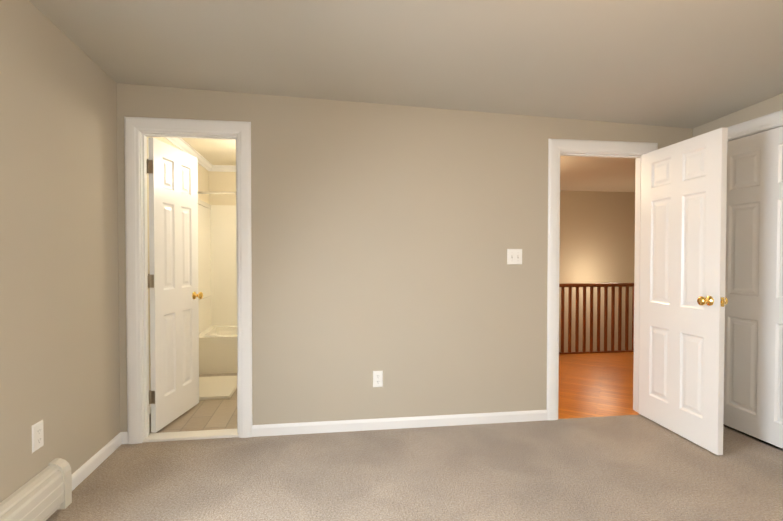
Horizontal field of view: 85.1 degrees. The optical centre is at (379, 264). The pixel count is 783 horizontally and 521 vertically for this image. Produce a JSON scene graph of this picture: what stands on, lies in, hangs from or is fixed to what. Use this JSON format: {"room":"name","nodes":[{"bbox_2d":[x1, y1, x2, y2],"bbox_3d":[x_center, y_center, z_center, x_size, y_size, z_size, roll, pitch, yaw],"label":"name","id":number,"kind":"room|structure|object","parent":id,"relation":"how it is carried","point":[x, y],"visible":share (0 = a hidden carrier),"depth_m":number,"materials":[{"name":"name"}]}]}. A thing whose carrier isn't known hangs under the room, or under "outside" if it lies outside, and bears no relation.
{"room":"empty bedroom","nodes":[
{"label":"empty bedroom","id":0,"kind":"room"},
{"bbox_2d":[0,0,209,502],"bbox_3d":[-1.583,-0.122,1.538,0.130,2.620,7.400,0,1,-8],"label":"wall","id":1,"kind":"structure","parent":0,"point":[59,326],"depth_m":2.10,"materials":[{"name":"paint"}]},
{"bbox_2d":[0,458,71,520],"bbox_3d":[-1.276,1.101,0.079,0.071,0.226,4.082,0,1,-8],"label":"baseboard heater","id":2,"kind":"object","parent":1,"relation":"attached to","point":[45,494],"visible":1,"depth_m":1.91,"materials":[{"name":"beige metal"}]},
{"bbox_2d":[32,420,43,452],"bbox_3d":[-1.570,0.790,1.960,0.008,0.124,0.076,0,1,-8],"label":"electrical outlet","id":3,"kind":"object","parent":1,"relation":"attached to","point":[37,436],"visible":1,"depth_m":1.95,"materials":[{"name":"white plastic"}]},
{"bbox_2d":[72,432,127,490],"bbox_3d":[-1.341,1.171,0.389,0.030,0.075,4.813,0,1,-8],"label":"baseboard","id":4,"kind":"structure","parent":1,"relation":"attached to","point":[90,465],"depth_m":2.46,"materials":[{"name":"white wood"}]},
{"bbox_2d":[164,137,212,170],"bbox_3d":[-1.855,-1.123,3.963,0.060,0.065,2.287,0,1,-8],"label":"crown molding","id":5,"kind":"structure","parent":1,"relation":"attached to","point":[181,144],"depth_m":4.26,"materials":[{"name":"white wood"}]},
{"bbox_2d":[198,191,235,193],"bbox_3d":[-1.183,-0.739,4.480,1.528,0.052,0.052,0,1,-8],"label":"curtain rod","id":6,"kind":"object","parent":1,"relation":"attached to","point":[202,192],"depth_m":4.40,"materials":[{"name":"silver metal"}]},
{"bbox_2d":[149,373,236,433],"bbox_3d":[-0.975,1.171,4.176,2.050,0.060,2.387,0,1,-8],"label":"floor","id":7,"kind":"structure","parent":0,"point":[215,414],"depth_m":3.22,"materials":[{"name":"beige tile"}]},
{"bbox_2d":[198,199,236,373],"bbox_3d":[-1.231,0.215,4.848,1.528,1.830,0.748,0,1,-8],"label":"bathtub surround","id":8,"kind":"object","parent":7,"relation":"on","point":[217,279],"visible":0.21,"depth_m":5.08,"materials":[{"name":"white plastic"}]},
{"bbox_2d":[199,376,236,399],"bbox_3d":[-1.563,1.135,3.936,0.480,0.022,0.660,0,1,-8],"label":"bath mat","id":9,"kind":"object","parent":7,"relation":"on","point":[216,387],"visible":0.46,"depth_m":3.89,"materials":[{"name":"white fabric"}]},
{"bbox_2d":[182,138,235,165],"bbox_3d":[-0.975,-1.208,4.134,2.050,0.100,2.387,0,1,-8],"label":"ceiling","id":10,"kind":"structure","parent":0,"point":[217,151],"depth_m":4.32,"materials":[{"name":"paint"}]},
{"bbox_2d":[209,171,235,204],"bbox_3d":[-1.137,-0.188,5.285,1.800,2.620,0.100,0,1,-8],"label":"wall","id":11,"kind":"structure","parent":0,"point":[211,181],"depth_m":5.12,"materials":[{"name":"paint"}]},
{"bbox_2d":[213,165,235,171],"bbox_3d":[-1.131,-1.144,5.188,1.710,0.065,0.060,0,1,-8],"label":"crown molding","id":12,"kind":"structure","parent":11,"relation":"attached to","point":[218,168],"depth_m":5.09,"materials":[{"name":"white wood"}]},
{"bbox_2d":[117,83,692,431],"bbox_3d":[0.364,-0.149,3.082,4.350,2.620,0.100,0,1,-8],"label":"wall","id":13,"kind":"structure","parent":0,"point":[385,237],"depth_m":2.99,"materials":[{"name":"paint"}]},
{"bbox_2d":[146,137,202,432],"bbox_3d":[-1.491,0.142,3.164,0.223,1.995,0.632,0,1,-8],"label":"bathroom door","id":14,"kind":"structure","parent":13,"relation":"in","point":[172,171],"depth_m":3.11,"materials":[{"name":"white wood"}]},
{"bbox_2d":[124,117,252,443],"bbox_3d":[-1.255,0.108,2.863,0.786,2.113,0.139,0,1,-8],"label":"door frame","id":15,"kind":"structure","parent":13,"relation":"attached to","point":[138,131],"depth_m":2.79,"materials":[{"name":"white wood"}]},
{"bbox_2d":[143,429,237,441],"bbox_3d":[-1.256,1.156,2.881,0.600,0.016,0.108,0,1,-8],"label":"sill","id":16,"kind":"structure","parent":13,"relation":"attached to","point":[190,435],"depth_m":2.86,"materials":[{"name":"white stone"}]},
{"bbox_2d":[373,371,382,386],"bbox_3d":[-0.010,0.807,2.993,0.070,0.114,0.008,0,1,-8],"label":"electrical outlet","id":17,"kind":"object","parent":13,"relation":"attached to","point":[377,378],"visible":1,"depth_m":2.99,"materials":[{"name":"white plastic"}]},
{"bbox_2d":[252,410,546,436],"bbox_3d":[0.193,1.124,3.024,2.124,0.075,0.013,0,1,-8],"label":"baseboard","id":18,"kind":"structure","parent":13,"relation":"attached to","point":[533,415],"depth_m":3.01,"materials":[{"name":"white wood"}]},
{"bbox_2d":[507,249,521,263],"bbox_3d":[0.991,-0.055,3.112,0.116,0.114,0.016,0,1,-8],"label":"switch plate","id":19,"kind":"object","parent":13,"relation":"attached to","point":[514,256],"visible":1,"depth_m":3.11,"materials":[{"name":"white plastic"}]},
{"bbox_2d":[547,138,657,420],"bbox_3d":[1.677,0.116,3.268,0.886,2.083,0.139,0,1,-8],"label":"door frame","id":20,"kind":"structure","parent":13,"relation":"attached to","point":[557,148],"depth_m":3.16,"materials":[{"name":"white wood"}]},
{"bbox_2d":[638,127,727,454],"bbox_3d":[2.022,0.164,2.908,0.171,1.975,0.712,0,1,-8],"label":"entry door","id":21,"kind":"structure","parent":13,"relation":"in","point":[683,300],"depth_m":2.83,"materials":[{"name":"white wood"}]},
{"bbox_2d":[29,0,782,191],"bbox_3d":[1.521,-1.268,2.250,6.420,0.487,8.000,0,1,-8],"label":"ceiling","id":22,"kind":"structure","parent":0,"point":[692,64],"depth_m":2.28,"materials":[{"name":"paint"}]},
{"bbox_2d":[46,414,782,520],"bbox_3d":[0.707,1.234,0.623,4.350,0.060,4.913,0,1,-8],"label":"floor carpet","id":23,"kind":"object","parent":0,"point":[639,467],"visible":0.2,"depth_m":2.35,"materials":[{"name":"beige carpet"}]},
{"bbox_2d":[559,191,634,351],"bbox_3d":[3.159,0.709,5.442,2.090,4.420,0.120,0,1,-8],"label":"wall","id":24,"kind":"structure","parent":0,"point":[597,236],"depth_m":5.29,"materials":[{"name":"paint"}]},
{"bbox_2d":[558,352,638,418],"bbox_3d":[2.192,1.160,4.815,4.200,0.060,2.987,0,1,-8],"label":"floor","id":25,"kind":"structure","parent":0,"point":[595,384],"depth_m":4.02,"materials":[{"name":"brown wood"}]},
{"bbox_2d":[559,283,633,353],"bbox_3d":[3.156,0.680,5.443,2.105,0.879,0.088,0,1,-8],"label":"stair railing","id":26,"kind":"object","parent":25,"relation":"on","point":[598,286],"visible":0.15,"depth_m":5.38,"materials":[{"name":"brown wood"}]},
{"bbox_2d":[693,93,782,449],"bbox_3d":[3.123,-0.083,1.018,0.750,2.680,5.080,0,1,-8],"label":"wall","id":27,"kind":"structure","parent":0,"point":[767,106],"depth_m":2.89,"materials":[{"name":"paint"}]},
{"bbox_2d":[723,126,782,448],"bbox_3d":[2.489,0.145,2.757,0.103,2.015,0.784,0,1,-8],"label":"closet door","id":28,"kind":"structure","parent":27,"relation":"in","point":[753,375],"depth_m":2.84,"materials":[{"name":"white wood"}]},
{"bbox_2d":[727,110,782,141],"bbox_3d":[2.545,0.102,2.759,0.119,2.128,0.966,0,1,-8],"label":"door frame","id":29,"kind":"structure","parent":27,"relation":"attached to","point":[774,120],"depth_m":2.81,"materials":[{"name":"white wood"}]}
]}

